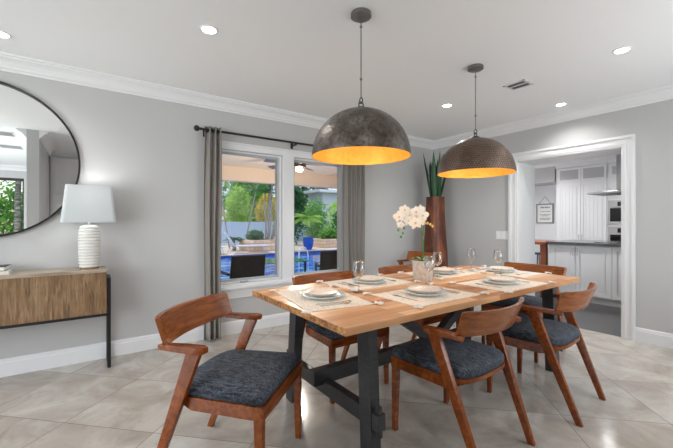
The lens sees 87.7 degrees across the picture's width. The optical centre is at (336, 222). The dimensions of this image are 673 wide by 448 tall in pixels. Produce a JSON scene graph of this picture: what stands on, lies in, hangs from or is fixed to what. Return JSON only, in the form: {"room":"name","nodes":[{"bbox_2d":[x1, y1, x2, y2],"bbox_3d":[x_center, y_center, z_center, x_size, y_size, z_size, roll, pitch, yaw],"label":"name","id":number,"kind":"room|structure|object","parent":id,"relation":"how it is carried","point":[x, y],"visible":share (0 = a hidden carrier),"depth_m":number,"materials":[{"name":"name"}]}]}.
{"room":"dining room","nodes":[
{"label":"dining room","id":0,"kind":"room"},
{"bbox_2d":[0,71,432,358],"bbox_3d":[-1.812,-0.045,3.481,9.020,2.630,0.200,0,0,-35],"label":"wall","id":1,"kind":"structure","parent":0,"point":[150,152],"depth_m":3.34,"materials":[{"name":"grey paint"}]},
{"bbox_2d":[0,81,80,236],"bbox_3d":[-2.731,-0.497,2.685,1.240,1.240,0.030,0,0,-35],"label":"round mirror","id":2,"kind":"object","parent":1,"relation":"attached to","point":[39,153],"visible":0.86,"depth_m":2.86,"materials":[{"name":"black mirror"}]},
{"bbox_2d":[0,312,289,377],"bbox_3d":[-1.859,1.150,3.315,8.450,0.140,0.016,0,0,-35],"label":"baseboard","id":3,"kind":"structure","parent":1,"relation":"attached to","point":[17,365],"depth_m":3.15,"materials":[{"name":"white paint"}]},
{"bbox_2d":[0,51,433,149],"bbox_3d":[-1.831,-1.254,3.275,8.450,0.112,0.114,0,0,-35],"label":"crown molding","id":4,"kind":"structure","parent":1,"relation":"attached to","point":[12,63],"depth_m":3.31,"materials":[{"name":"white paint"}]},
{"bbox_2d":[221,149,280,283],"bbox_3d":[-0.991,-0.061,4.004,0.762,1.464,0.136,0,0,-35],"label":"window","id":5,"kind":"structure","parent":1,"relation":"in","point":[227,152],"depth_m":4.19,"materials":[{"name":"white paint"}]},
{"bbox_2d":[194,125,312,148],"bbox_3d":[-0.480,-0.938,4.222,2.380,0.085,0.130,0,0,-35],"label":"curtain rod","id":6,"kind":"object","parent":1,"relation":"attached to","point":[196,127],"visible":0.54,"depth_m":3.85,"materials":[{"name":"black"}]},
{"bbox_2d":[204,126,221,340],"bbox_3d":[-1.278,0.112,3.615,0.181,2.193,0.087,0,0,-35],"label":"curtain","id":7,"kind":"object","parent":6,"relation":"hanging from","point":[212,140],"visible":0.88,"depth_m":3.61,"materials":[{"name":"grey fabric"}]},
{"bbox_2d":[342,165,364,277],"bbox_3d":[0.235,0.112,4.679,0.370,2.193,0.091,0,0,-34],"label":"curtain","id":8,"kind":"object","parent":6,"relation":"hanging from","point":[353,176],"visible":0.56,"depth_m":4.67,"materials":[{"name":"grey fabric"}]},
{"bbox_2d":[221,278,291,290],"bbox_3d":[-0.543,0.696,4.211,1.975,0.048,0.075,0,0,-35],"label":"sill","id":9,"kind":"structure","parent":1,"relation":"attached to","point":[288,280],"depth_m":3.93,"materials":[{"name":"white paint"}]},
{"bbox_2d":[220,141,314,298],"bbox_3d":[-0.555,-0.022,4.229,1.935,1.705,0.032,0,0,-35],"label":"window frame","id":10,"kind":"structure","parent":1,"relation":"in","point":[287,155],"depth_m":4.18,"materials":[{"name":"white paint"}]},
{"bbox_2d":[294,158,342,275],"bbox_3d":[-0.234,-0.061,4.540,0.797,1.464,0.136,0,0,-35],"label":"window","id":11,"kind":"structure","parent":1,"relation":"in","point":[297,160],"depth_m":4.75,"materials":[{"name":"white paint"}]},
{"bbox_2d":[222,154,336,174],"bbox_3d":[-4.354,-1.220,4.009,12.280,0.040,3.600,0,0,-35],"label":"ceiling","id":12,"kind":"structure","parent":0,"point":[227,160],"depth_m":7.37,"materials":[{"name":"beige"}]},
{"bbox_2d":[222,165,336,188],"bbox_3d":[-3.144,-1.100,5.172,15.600,0.400,4.100,0,0,-35],"label":"beam","id":13,"kind":"structure","parent":12,"relation":"attached to","point":[229,173],"depth_m":7.96,"materials":[{"name":"beige paint"}]},
{"bbox_2d":[263,159,314,171],"bbox_3d":[-0.675,-1.050,6.167,1.307,0.300,1.329,0,0,-35],"label":"ceiling fan","id":14,"kind":"object","parent":12,"relation":"hanging from","point":[298,167],"visible":0.48,"depth_m":6.12,"materials":[{"name":"brown metal"}]},
{"bbox_2d":[0,0,672,140],"bbox_3d":[1.592,-1.335,2.031,12.900,0.050,8.500,0,0,-35],"label":"ceiling","id":15,"kind":"structure","parent":0,"point":[299,56],"depth_m":2.67,"materials":[{"name":"white paint"}]},
{"bbox_2d":[0,30,11,38],"bbox_3d":[-2.335,-1.307,2.428,0.120,0.006,0.120,0,0,-35],"label":"recessed light","id":16,"kind":"object","parent":15,"relation":"in","point":[3,34],"visible":1,"depth_m":2.45,"materials":[{"name":"white paint"}]},
{"bbox_2d":[200,25,217,34],"bbox_3d":[-0.866,-1.307,2.377,0.120,0.006,0.120,0,0,-35],"label":"recessed light","id":17,"kind":"object","parent":15,"relation":"in","point":[207,29],"visible":1,"depth_m":2.37,"materials":[{"name":"white paint"}]},
{"bbox_2d":[312,7,410,164],"bbox_3d":[0.154,-0.861,2.192,0.616,0.899,0.616,0,0,-35],"label":"pendant lamp","id":18,"kind":"object","parent":15,"relation":"hanging from","point":[360,135],"visible":1,"depth_m":2.00,"materials":[{"name":"metal"}]},
{"bbox_2d":[437,63,516,177],"bbox_3d":[1.168,-0.861,2.942,0.616,0.899,0.616,0,0,-35],"label":"pendant lamp","id":19,"kind":"object","parent":15,"relation":"hanging from","point":[476,156],"visible":1,"depth_m":2.76,"materials":[{"name":"metal"}]},
{"bbox_2d":[503,79,533,90],"bbox_3d":[1.727,-1.304,3.328,0.180,0.010,0.200,0,0,-35],"label":"ceiling vent","id":20,"kind":"object","parent":15,"relation":"in","point":[523,83],"visible":1,"depth_m":3.32,"materials":[{"name":"metal"}]},
{"bbox_2d":[535,155,615,168],"bbox_3d":[4.957,-1.254,6.957,0.114,0.112,4.050,0,0,-35],"label":"crown molding","id":21,"kind":"structure","parent":15,"relation":"attached to","point":[611,156],"depth_m":7.11,"materials":[{"name":"white paint"}]},
{"bbox_2d":[587,154,620,195],"bbox_3d":[4.452,-0.872,5.086,0.640,0.874,1.180,0,0,-35],"label":"range hood","id":22,"kind":"object","parent":15,"relation":"hanging from","point":[617,191],"visible":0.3,"depth_m":5.21,"materials":[{"name":"silver metal"}]},
{"bbox_2d":[612,46,631,53],"bbox_3d":[2.169,-1.307,2.659,0.120,0.006,0.120,0,0,-35],"label":"recessed light","id":23,"kind":"object","parent":15,"relation":"in","point":[621,50],"visible":1,"depth_m":2.66,"materials":[{"name":"white paint"}]},
{"bbox_2d":[0,291,672,447],"bbox_3d":[1.592,1.250,2.031,12.900,0.061,8.500,0,0,-35],"label":"floor","id":24,"kind":"structure","parent":0,"point":[89,404],"depth_m":2.33,"materials":[{"name":"tile"}]},
{"bbox_2d":[0,266,110,367],"bbox_3d":[-2.835,0.805,2.442,2.110,0.830,0.277,0,0,-35],"label":"console table","id":25,"kind":"object","parent":24,"relation":"on","point":[31,297],"visible":1,"depth_m":2.74,"materials":[{"name":"brown wood"}]},
{"bbox_2d":[0,268,12,274],"bbox_3d":[-2.606,0.375,2.612,0.260,0.028,0.190,0,0,-37],"label":"book","id":26,"kind":"object","parent":25,"relation":"on","point":[9,271],"visible":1,"depth_m":2.61,"materials":[{"name":"white paper"}]},
{"bbox_2d":[0,264,10,270],"bbox_3d":[-2.614,0.344,2.607,0.250,0.032,0.180,0,0,-32],"label":"book","id":27,"kind":"object","parent":26,"relation":"on","point":[7,266],"visible":1,"depth_m":2.64,"materials":[{"name":"grey paper"}]},
{"bbox_2d":[60,184,115,268],"bbox_3d":[-2.095,0.041,2.968,0.380,0.698,0.230,0,0,-35],"label":"table lamp","id":28,"kind":"object","parent":25,"relation":"on","point":[89,204],"visible":1,"depth_m":2.91,"materials":[{"name":"white ceramic"}]},
{"bbox_2d":[155,292,301,447],"bbox_3d":[-0.540,0.822,1.803,0.589,0.796,0.620,0,0,13],"label":"dining chair","id":29,"kind":"object","parent":24,"relation":"on","point":[240,383],"visible":1,"depth_m":1.63,"materials":[{"name":"brown wood"}]},
{"bbox_2d":[188,349,300,406],"bbox_3d":[-0.486,0.758,1.791,0.470,0.087,0.516,0,0,13],"label":"seat cushion","id":30,"kind":"object","parent":29,"relation":"on","point":[235,377],"depth_m":1.64,"materials":[{"name":"fabric"}]},
{"bbox_2d":[292,271,388,403],"bbox_3d":[0.016,0.822,2.734,0.620,0.796,0.589,0,0,-35],"label":"dining chair","id":31,"kind":"object","parent":24,"relation":"on","point":[333,340],"visible":0.34,"depth_m":2.63,"materials":[{"name":"brown wood"}]},
{"bbox_2d":[306,320,344,339],"bbox_3d":[0.047,0.758,2.690,0.516,0.087,0.470,0,0,-35],"label":"seat cushion","id":32,"kind":"object","parent":31,"relation":"on","point":[323,333],"depth_m":2.47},
{"bbox_2d":[252,265,579,447],"bbox_3d":[0.732,0.842,2.657,2.450,0.764,1.060,0,0,-35],"label":"dining table","id":33,"kind":"object","parent":24,"relation":"on","point":[363,321],"visible":0.51,"depth_m":2.01,"materials":[{"name":"brown wood"}]},
{"bbox_2d":[268,284,383,313],"bbox_3d":[-0.091,0.450,2.138,0.496,0.021,0.682,0,0,-26],"label":"placemat","id":34,"kind":"object","parent":33,"relation":"on","point":[309,306],"visible":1,"depth_m":2.02,"materials":[{"name":"white fabric"}]},
{"bbox_2d":[301,291,344,299],"bbox_3d":[-0.083,0.444,2.143,0.270,0.023,0.270,0,0,-26],"label":"dinner plate","id":35,"kind":"object","parent":34,"relation":"on","point":[341,293],"visible":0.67,"depth_m":2.09,"materials":[{"name":"white"}]},
{"bbox_2d":[306,287,339,296],"bbox_3d":[-0.083,0.428,2.143,0.206,0.025,0.206,0,0,-26],"label":"plate","id":36,"kind":"object","parent":35,"relation":"on","point":[321,291],"visible":1,"depth_m":2.16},
{"bbox_2d":[353,260,364,292],"bbox_3d":[0.146,0.356,2.304,0.081,0.208,0.081,0,0,-35],"label":"wine glass","id":37,"kind":"object","parent":33,"relation":"on","point":[354,260],"visible":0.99,"depth_m":2.30,"materials":[{"name":"clear glass"}]},
{"bbox_2d":[316,274,420,291],"bbox_3d":[0.246,0.450,2.678,0.682,0.021,0.496,0,0,-35],"label":"placemat","id":38,"kind":"object","parent":33,"relation":"on","point":[388,282],"visible":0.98,"depth_m":2.62,"materials":[{"name":"white fabric"}]},
{"bbox_2d":[352,277,386,283],"bbox_3d":[0.252,0.444,2.669,0.270,0.023,0.270,0,0,-35],"label":"dinner plate","id":39,"kind":"object","parent":38,"relation":"on","point":[380,281],"visible":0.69,"depth_m":2.62,"materials":[{"name":"white"}]},
{"bbox_2d":[356,275,382,281],"bbox_3d":[0.252,0.428,2.669,0.206,0.025,0.206,0,0,-35],"label":"plate","id":40,"kind":"object","parent":39,"relation":"on","point":[367,278],"visible":0.99,"depth_m":2.70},
{"bbox_2d":[393,204,433,280],"bbox_3d":[0.629,0.157,2.779,0.313,0.605,0.186,0,0,-27],"label":"potted orchid","id":41,"kind":"object","parent":33,"relation":"on","point":[415,217],"visible":0.94,"depth_m":2.78,"materials":[{"name":"plant"}]},
{"bbox_2d":[363,283,488,308],"bbox_3d":[0.567,0.450,2.224,0.682,0.021,0.496,0,0,-35],"label":"placemat","id":42,"kind":"object","parent":33,"relation":"on","point":[422,301],"visible":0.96,"depth_m":2.13,"materials":[{"name":"white fabric"}]},
{"bbox_2d":[403,287,445,296],"bbox_3d":[0.561,0.444,2.233,0.270,0.023,0.270,0,0,-35],"label":"dinner plate","id":43,"kind":"object","parent":42,"relation":"on","point":[442,291],"visible":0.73,"depth_m":2.18,"materials":[{"name":"white"}]},
{"bbox_2d":[408,285,440,293],"bbox_3d":[0.561,0.428,2.233,0.206,0.025,0.206,0,0,-35],"label":"plate","id":44,"kind":"object","parent":43,"relation":"on","point":[423,289],"visible":1,"depth_m":2.26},
{"bbox_2d":[398,267,486,279],"bbox_3d":[0.952,0.450,3.159,0.682,0.021,0.496,0,0,-35],"label":"placemat","id":45,"kind":"object","parent":33,"relation":"on","point":[461,273],"visible":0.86,"depth_m":3.07,"materials":[{"name":"white fabric"}]},
{"bbox_2d":[433,270,458,274],"bbox_3d":[0.958,0.444,3.151,0.270,0.023,0.270,0,0,-35],"label":"dinner plate","id":46,"kind":"object","parent":45,"relation":"on","point":[454,271],"visible":0.58,"depth_m":3.06,"materials":[{"name":"white"}]},
{"bbox_2d":[433,267,454,272],"bbox_3d":[0.958,0.428,3.151,0.206,0.025,0.206,0,0,-35],"label":"plate","id":47,"kind":"object","parent":46,"relation":"on","point":[436,269],"visible":0.94,"depth_m":3.16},
{"bbox_2d":[457,265,495,273],"bbox_3d":[1.418,0.450,3.296,0.508,0.021,0.383,0,0,-35],"label":"placemat","id":48,"kind":"object","parent":33,"relation":"on","point":[476,270],"depth_m":3.32,"materials":[{"name":"white fabric"}]},
{"bbox_2d":[486,267,517,272],"bbox_3d":[1.531,0.444,3.251,0.270,0.023,0.270,0,0,-35],"label":"dinner plate","id":49,"kind":"object","parent":48,"relation":"on","point":[489,268],"visible":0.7,"depth_m":3.17,"materials":[{"name":"white"}]},
{"bbox_2d":[490,266,513,270],"bbox_3d":[1.531,0.428,3.251,0.206,0.025,0.206,0,0,-35],"label":"plate","id":50,"kind":"object","parent":49,"relation":"on","point":[498,268],"visible":1,"depth_m":3.25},
{"bbox_2d":[449,274,555,292],"bbox_3d":[1.246,0.450,2.632,0.682,0.021,0.496,0,0,-35],"label":"placemat","id":51,"kind":"object","parent":33,"relation":"on","point":[522,285],"visible":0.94,"depth_m":2.53,"materials":[{"name":"white fabric"}]},
{"bbox_2d":[482,277,520,284],"bbox_3d":[1.240,0.444,2.640,0.270,0.023,0.270,0,0,-35],"label":"dinner plate","id":52,"kind":"object","parent":51,"relation":"on","point":[485,278],"visible":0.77,"depth_m":2.59,"materials":[{"name":"white"}]},
{"bbox_2d":[486,276,515,282],"bbox_3d":[1.240,0.428,2.640,0.206,0.025,0.206,0,0,-35],"label":"plate","id":53,"kind":"object","parent":52,"relation":"on","point":[505,279],"visible":1,"depth_m":2.66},
{"bbox_2d":[499,270,551,277],"bbox_3d":[1.618,0.450,3.009,0.504,0.021,0.261,0,0,-35],"label":"placemat","id":54,"kind":"object","parent":33,"relation":"on","point":[526,275],"depth_m":3.07,"materials":[{"name":"white fabric"}]},
{"bbox_2d":[397,251,440,267],"bbox_3d":[1.075,0.822,4.863,0.589,0.796,0.620,0,0,-35],"label":"dining chair","id":55,"kind":"object","parent":24,"relation":"on","point":[410,254],"visible":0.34,"depth_m":5.07,"materials":[{"name":"brown wood"}]},
{"bbox_2d":[378,264,460,349],"bbox_3d":[0.750,0.822,3.255,0.620,0.796,0.589,0,0,-35],"label":"dining chair","id":56,"kind":"object","parent":24,"relation":"on","point":[394,269],"visible":0.14,"depth_m":3.29,"materials":[{"name":"brown wood"}]},
{"bbox_2d":[424,196,447,266],"bbox_3d":[1.481,0.420,5.243,0.332,1.600,0.332,0,0,-35],"label":"floor vase","id":57,"kind":"object","parent":24,"relation":"on","point":[435,240],"visible":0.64,"depth_m":5.12,"materials":[{"name":"brown wood"}]},
{"bbox_2d":[423,150,445,196],"bbox_3d":[1.531,-0.673,5.220,0.430,0.783,0.366,0,0,-35],"label":"snake plant","id":58,"kind":"object","parent":57,"relation":"in","point":[435,188],"visible":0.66,"depth_m":5.17,"materials":[{"name":"green plant"}]},
{"bbox_2d":[391,297,535,447],"bbox_3d":[0.710,0.822,1.996,0.620,0.796,0.589,0,0,-37],"label":"dining chair","id":59,"kind":"object","parent":24,"relation":"on","point":[449,360],"visible":1,"depth_m":1.86,"materials":[{"name":"brown wood"}]},
{"bbox_2d":[392,337,503,378],"bbox_3d":[0.677,0.758,2.039,0.516,0.087,0.470,0,0,-37],"label":"seat cushion","id":60,"kind":"object","parent":59,"relation":"on","point":[468,359],"depth_m":1.92,"materials":[{"name":"fabric"}]},
{"bbox_2d":[481,262,566,362],"bbox_3d":[1.820,0.822,3.412,0.589,0.796,0.620,0,0,-35],"label":"dining chair","id":61,"kind":"object","parent":24,"relation":"on","point":[555,270],"visible":0.25,"depth_m":3.34,"materials":[{"name":"brown wood"}]},
{"bbox_2d":[488,295,541,310],"bbox_3d":[1.776,0.758,3.381,0.470,0.087,0.516,0,0,-35],"label":"seat cushion","id":62,"kind":"object","parent":61,"relation":"on","point":[528,300],"depth_m":3.28,"materials":[{"name":"fabric"}]},
{"bbox_2d":[486,282,605,427],"bbox_3d":[1.470,0.822,2.470,0.620,0.796,0.589,0,0,-40],"label":"dining chair","id":63,"kind":"object","parent":24,"relation":"on","point":[534,333],"visible":0.94,"depth_m":2.29,"materials":[{"name":"brown wood"}]},
{"bbox_2d":[502,314,579,345],"bbox_3d":[1.435,0.758,2.512,0.516,0.087,0.470,0,0,-40],"label":"seat cushion","id":64,"kind":"object","parent":63,"relation":"on","point":[558,333],"depth_m":2.37,"materials":[{"name":"fabric"}]},
{"bbox_2d":[535,239,556,295],"bbox_3d":[3.375,0.770,6.452,0.800,0.900,1.245,0,0,-35],"label":"breakfast bar","id":65,"kind":"object","parent":24,"relation":"on","point":[543,246],"visible":0.18,"depth_m":5.78,"materials":[{"name":"brown wood"}]},
{"bbox_2d":[555,160,607,240],"bbox_3d":[5.182,0.010,7.263,0.674,2.420,0.910,0,0,-35],"label":"pantry cabinet","id":66,"kind":"object","parent":24,"relation":"on","point":[580,215],"visible":0.58,"depth_m":7.05,"materials":[{"name":"white paint"}]},
{"bbox_2d":[549,244,620,307],"bbox_3d":[4.561,0.782,4.731,0.732,0.875,2.875,0,0,-35],"label":"kitchen island","id":67,"kind":"object","parent":24,"relation":"on","point":[600,265],"visible":0.49,"depth_m":5.21,"materials":[{"name":"white paint"}]},
{"bbox_2d":[546,239,620,246],"bbox_3d":[4.688,0.324,4.806,1.040,0.038,2.950,0,0,-35],"label":"island countertop","id":68,"kind":"structure","parent":67,"relation":"on","point":[573,241],"depth_m":5.39,"materials":[{"name":"stone"}]},
{"bbox_2d":[596,241,620,242],"bbox_3d":[4.403,0.301,5.156,0.540,0.008,0.850,0,0,-35],"label":"cooktop","id":69,"kind":"object","parent":68,"relation":"in","point":[601,241],"visible":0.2,"depth_m":5.30,"materials":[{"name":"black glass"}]},
{"bbox_2d":[607,159,620,226],"bbox_3d":[5.708,0.010,6.532,0.660,2.420,0.890,0,0,-35],"label":"tall cabinet","id":70,"kind":"object","parent":24,"relation":"on","point":[612,162],"visible":0.14,"depth_m":6.65,"materials":[{"name":"white paint"}]},
{"bbox_2d":[608,200,620,223],"bbox_3d":[5.405,-0.195,6.379,0.087,0.450,0.760,0,0,-35],"label":"microwave oven","id":71,"kind":"object","parent":70,"relation":"in","point":[614,206],"visible":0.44,"depth_m":6.60,"materials":[{"name":"silver metal"}]},
{"bbox_2d":[608,227,620,240],"bbox_3d":[5.405,0.340,6.379,0.087,0.520,0.760,0,0,-35],"label":"wall oven","id":72,"kind":"object","parent":70,"relation":"in","point":[614,233],"visible":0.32,"depth_m":6.60,"materials":[{"name":"silver metal"}]},
{"bbox_2d":[535,185,555,264],"bbox_3d":[6.130,-0.045,6.654,0.150,2.530,6.200,0,0,-35],"label":"wall","id":73,"kind":"structure","parent":0,"point":[543,231],"depth_m":8.24,"materials":[{"name":"white paint"}]},
{"bbox_2d":[536,197,553,222],"bbox_3d":[4.899,-0.297,8.233,0.015,0.634,0.380,0,0,-35],"label":"framed sign","id":74,"kind":"object","parent":73,"relation":"attached to","point":[544,212],"visible":1,"depth_m":8.22,"materials":[{"name":"grey"}]},
{"bbox_2d":[535,166,555,185],"bbox_3d":[4.512,-1.090,8.247,0.650,0.440,1.430,0,0,-35],"label":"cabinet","id":75,"kind":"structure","parent":73,"relation":"attached to","point":[543,176],"depth_m":7.64,"materials":[{"name":"white paint"}]},
{"bbox_2d":[434,99,672,333],"bbox_3d":[3.084,-0.045,4.007,0.420,2.630,4.600,0,0,-35],"label":"wall","id":76,"kind":"structure","parent":0,"point":[475,208],"depth_m":3.67,"materials":[{"name":"grey paint"}]},
{"bbox_2d":[496,231,507,239],"bbox_3d":[2.265,0.175,4.793,0.009,0.116,0.170,0,0,-35],"label":"light switch","id":77,"kind":"object","parent":76,"relation":"attached to","point":[503,235],"visible":1,"depth_m":4.79,"materials":[{"name":"white paint"}]},
{"bbox_2d":[433,84,672,149],"bbox_3d":[2.823,-1.254,3.914,0.114,0.112,4.450,0,0,-35],"label":"crown molding","id":78,"kind":"structure","parent":76,"relation":"attached to","point":[663,93],"depth_m":4.05,"materials":[{"name":"white paint"}]},
{"bbox_2d":[508,134,635,340],"bbox_3d":[2.879,0.152,4.284,0.466,2.136,1.330,0,0,-35],"label":"trim opening","id":79,"kind":"structure","parent":76,"relation":"attached to","point":[521,183],"depth_m":4.10,"materials":[{"name":"white paint"}]},
{"bbox_2d":[635,327,672,348],"bbox_3d":[3.620,1.150,2.873,0.016,0.140,1.830,0,0,-35],"label":"baseboard","id":80,"kind":"structure","parent":76,"relation":"attached to","point":[663,339],"depth_m":3.49,"materials":[{"name":"white paint"}]},
{"label":"outside","id":81,"kind":"structure","parent":0,"visible":0},
{"bbox_2d":[221,241,336,255],"bbox_3d":[-6.326,1.470,18.664,26.000,0.100,29.800,0,0,-35],"label":"patio","id":82,"kind":"structure","parent":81,"point":[299,245],"depth_m":17.75,"materials":[{"name":"stone"}]},
{"bbox_2d":[222,202,229,247],"bbox_3d":[-5.987,-0.330,18.661,0.668,3.511,0.068,0,0,6],"label":"prop","id":83,"kind":"object","parent":82,"relation":"on","point":[222,202],"visible":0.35,"depth_m":18.63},
{"bbox_2d":[221,222,231,243],"bbox_3d":[-7.827,0.670,22.135,2.400,1.500,0.100,0,0,-35],"label":"fence panel","id":84,"kind":"object","parent":82,"relation":"on","point":[228,224],"visible":0.14,"depth_m":22.60,"materials":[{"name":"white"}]},
{"bbox_2d":[221,236,244,250],"bbox_3d":[-5.154,1.066,17.636,1.066,0.776,1.118,0,0,2],"label":"palm tree","id":85,"kind":"object","parent":82,"relation":"on","point":[233,239],"visible":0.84,"depth_m":17.57,"materials":[{"name":"green plant"}]},
{"bbox_2d":[222,185,255,221],"bbox_3d":[-7.114,-0.690,25.755,2.540,4.232,2.024,0,0,-35],"label":"tree","id":86,"kind":"object","parent":82,"relation":"on","point":[238,206],"visible":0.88,"depth_m":25.36,"materials":[{"name":"green plant"}]},
{"bbox_2d":[221,254,264,278],"bbox_3d":[-1.469,0.954,5.437,0.580,0.931,0.603,0,0,-35],"label":"patio chair","id":87,"kind":"object","parent":82,"relation":"on","point":[245,266],"visible":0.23,"depth_m":5.20,"materials":[{"name":"black wicker"}]},
{"bbox_2d":[223,182,268,221],"bbox_3d":[-7.542,-1.802,30.108,4.546,6.453,3.600,0,0,-35],"label":"tree","id":88,"kind":"object","parent":82,"relation":"on","point":[243,185],"visible":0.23,"depth_m":29.53,"materials":[{"name":"green plant"}]},
{"bbox_2d":[223,232,268,253],"bbox_3d":[-4.219,0.933,16.400,1.977,0.988,0.680,0,0,-27],"label":"sun lounger","id":89,"kind":"object","parent":82,"relation":"on","point":[226,234],"visible":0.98,"depth_m":16.23,"materials":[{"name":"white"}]},
{"bbox_2d":[231,221,264,242],"bbox_3d":[-5.869,0.670,23.522,2.400,1.500,0.100,0,0,-35],"label":"fence panel","id":90,"kind":"object","parent":82,"relation":"on","point":[239,229],"visible":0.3,"depth_m":23.30,"materials":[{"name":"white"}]},
{"bbox_2d":[222,181,273,221],"bbox_3d":[-9.073,-2.555,35.097,6.913,7.956,5.628,0,0,-35],"label":"tree","id":91,"kind":"object","parent":82,"relation":"on","point":[224,186],"visible":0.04,"depth_m":34.08,"materials":[{"name":"green plant"}]},
{"bbox_2d":[246,186,256,238],"bbox_3d":[-4.781,-0.330,19.512,0.067,3.518,1.051,0,0,31],"label":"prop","id":92,"kind":"object","parent":82,"relation":"on","point":[256,186],"visible":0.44,"depth_m":19.53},
{"bbox_2d":[239,239,274,251],"bbox_3d":[-3.878,1.150,18.192,1.950,0.540,1.400,0,0,-35],"label":"stone planter","id":93,"kind":"object","parent":82,"relation":"on","point":[271,243],"visible":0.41,"depth_m":17.47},
{"bbox_2d":[245,229,263,239],"bbox_3d":[-4.179,0.862,17.961,1.059,1.156,0.917,0,0,-35],"label":"shrub","id":94,"kind":"object","parent":93,"relation":"in","point":[254,234],"visible":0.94,"depth_m":17.75,"materials":[{"name":"green plant"}]},
{"bbox_2d":[243,184,300,239],"bbox_3d":[-3.348,-0.819,18.669,3.234,3.806,3.135,0,0,-35],"label":"palm tree","id":95,"kind":"object","parent":93,"relation":"in","point":[267,232],"visible":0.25,"depth_m":18.47,"materials":[{"name":"green plant"}]},
{"bbox_2d":[254,193,274,221],"bbox_3d":[-5.322,-0.500,26.952,2.116,3.853,1.841,0,0,-35],"label":"tree","id":96,"kind":"object","parent":82,"relation":"on","point":[259,210],"visible":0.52,"depth_m":26.54,"materials":[{"name":"yellow plant"}]},
{"bbox_2d":[265,258,310,271],"bbox_3d":[-1.116,1.062,6.547,1.000,0.715,0.800,0,0,-35],"label":"patio table","id":97,"kind":"object","parent":82,"relation":"on","point":[268,260],"visible":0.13,"depth_m":6.49,"materials":[{"name":"teal glass"}]},
{"bbox_2d":[271,207,306,244],"bbox_3d":[-3.046,0.141,22.547,2.284,2.745,1.916,0,0,-31],"label":"shrub","id":98,"kind":"object","parent":82,"relation":"on","point":[298,224],"visible":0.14,"depth_m":22.57,"materials":[{"name":"green plant"}]},
{"bbox_2d":[294,186,306,221],"bbox_3d":[-3.499,-0.973,28.644,2.165,4.798,2.858,0,0,40],"label":"tree","id":99,"kind":"object","parent":82,"relation":"on","point":[299,199],"visible":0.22,"depth_m":28.32,"materials":[{"name":"green plant"}]},
{"bbox_2d":[303,237,313,249],"bbox_3d":[-1.474,1.100,18.301,0.600,0.640,0.600,0,0,-35],"label":"pot","id":100,"kind":"object","parent":82,"relation":"on","point":[308,243],"visible":0.92,"depth_m":18.09,"materials":[{"name":"blue ceramic"}]},
{"bbox_2d":[294,213,326,237],"bbox_3d":[-1.514,0.242,18.155,2.008,1.448,2.006,0,0,-35],"label":"palm tree","id":101,"kind":"object","parent":100,"relation":"in","point":[308,219],"visible":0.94,"depth_m":18.10,"materials":[{"name":"green plant"}]},
{"bbox_2d":[296,223,323,241],"bbox_3d":[-1.951,0.670,26.296,2.400,1.500,0.100,0,0,-35],"label":"fence panel","id":102,"kind":"object","parent":82,"relation":"on","point":[303,230],"visible":0.2,"depth_m":25.85,"materials":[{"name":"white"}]},
{"bbox_2d":[301,196,328,237],"bbox_3d":[-1.443,-0.134,23.936,2.233,3.426,1.833,0,0,-35],"label":"shrub","id":103,"kind":"object","parent":82,"relation":"on","point":[314,232],"visible":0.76,"depth_m":23.67,"materials":[{"name":"green plant"}]},
{"bbox_2d":[299,186,330,211],"bbox_3d":[-2.707,-2.907,35.118,5.272,8.661,4.292,0,0,-38],"label":"tree","id":104,"kind":"object","parent":82,"relation":"on","point":[302,188],"visible":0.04,"depth_m":34.19,"materials":[{"name":"green plant"}]},
{"bbox_2d":[303,189,336,221],"bbox_3d":[-0.921,-0.655,30.499,3.100,4.150,3.130,0,0,-35],"label":"house","id":105,"kind":"structure","parent":82,"relation":"on","point":[327,196],"depth_m":29.52,"materials":[{"name":"white paint"}]},
{"bbox_2d":[313,238,336,247],"bbox_3d":[-0.544,1.180,20.492,1.650,0.480,1.300,0,0,-35],"label":"stone planter","id":106,"kind":"object","parent":82,"relation":"on","point":[318,242],"visible":0.52,"depth_m":19.80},
{"bbox_2d":[318,226,336,238],"bbox_3d":[-0.437,0.824,20.530,1.190,1.230,1.300,0,0,32],"label":"shrub","id":107,"kind":"object","parent":106,"relation":"in","point":[328,233],"visible":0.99,"depth_m":20.29,"materials":[{"name":"green plant"}]},
{"bbox_2d":[315,251,336,270],"bbox_3d":[-0.072,0.954,6.343,0.580,0.931,0.603,0,0,-10],"label":"patio chair","id":108,"kind":"object","parent":82,"relation":"on","point":[328,259],"visible":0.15,"depth_m":6.06,"materials":[{"name":"black wicker"}]},
{"bbox_2d":[324,198,336,227],"bbox_3d":[0.356,-0.326,25.909,2.780,3.509,2.120,0,0,-11],"label":"shrub","id":109,"kind":"object","parent":82,"relation":"on","point":[334,205],"visible":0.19,"depth_m":25.66,"materials":[{"name":"green plant"}]},
{"bbox_2d":[329,211,336,229],"bbox_3d":[0.707,0.160,23.126,2.778,2.865,2.237,0,0,-35],"label":"shrub","id":110,"kind":"object","parent":82,"relation":"on","point":[334,215],"visible":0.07,"depth_m":22.80,"materials":[{"name":"green plant"}]},
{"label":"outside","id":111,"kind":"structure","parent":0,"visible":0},
{"bbox_3d":[-2.107,2.270,12.707,26.000,0.100,7.000,0,0,-35],"label":"basin","id":112,"kind":"object","parent":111,"visible":0},
{"bbox_2d":[221,253,319,279],"bbox_3d":[-2.107,1.885,12.707,26.000,0.670,6.960,0,0,-35],"label":"pool water","id":113,"kind":"structure","parent":112,"relation":"on","point":[314,257],"depth_m":12.62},
{"bbox_2d":[298,247,308,265],"bbox_3d":[-1.193,1.498,12.685,0.063,1.244,0.530,0,0,42],"label":"pool handrail","id":114,"kind":"object","parent":113,"relation":"in","point":[301,247],"visible":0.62,"depth_m":12.70,"materials":[{"name":"metal"}]},
{"bbox_2d":[221,250,336,258],"bbox_3d":[-2.107,1.830,12.707,26.000,0.780,7.000,0,0,-35],"label":"trim","id":115,"kind":"structure","parent":112,"relation":"on","point":[305,252],"depth_m":16.34,"materials":[{"name":"blue tile"}]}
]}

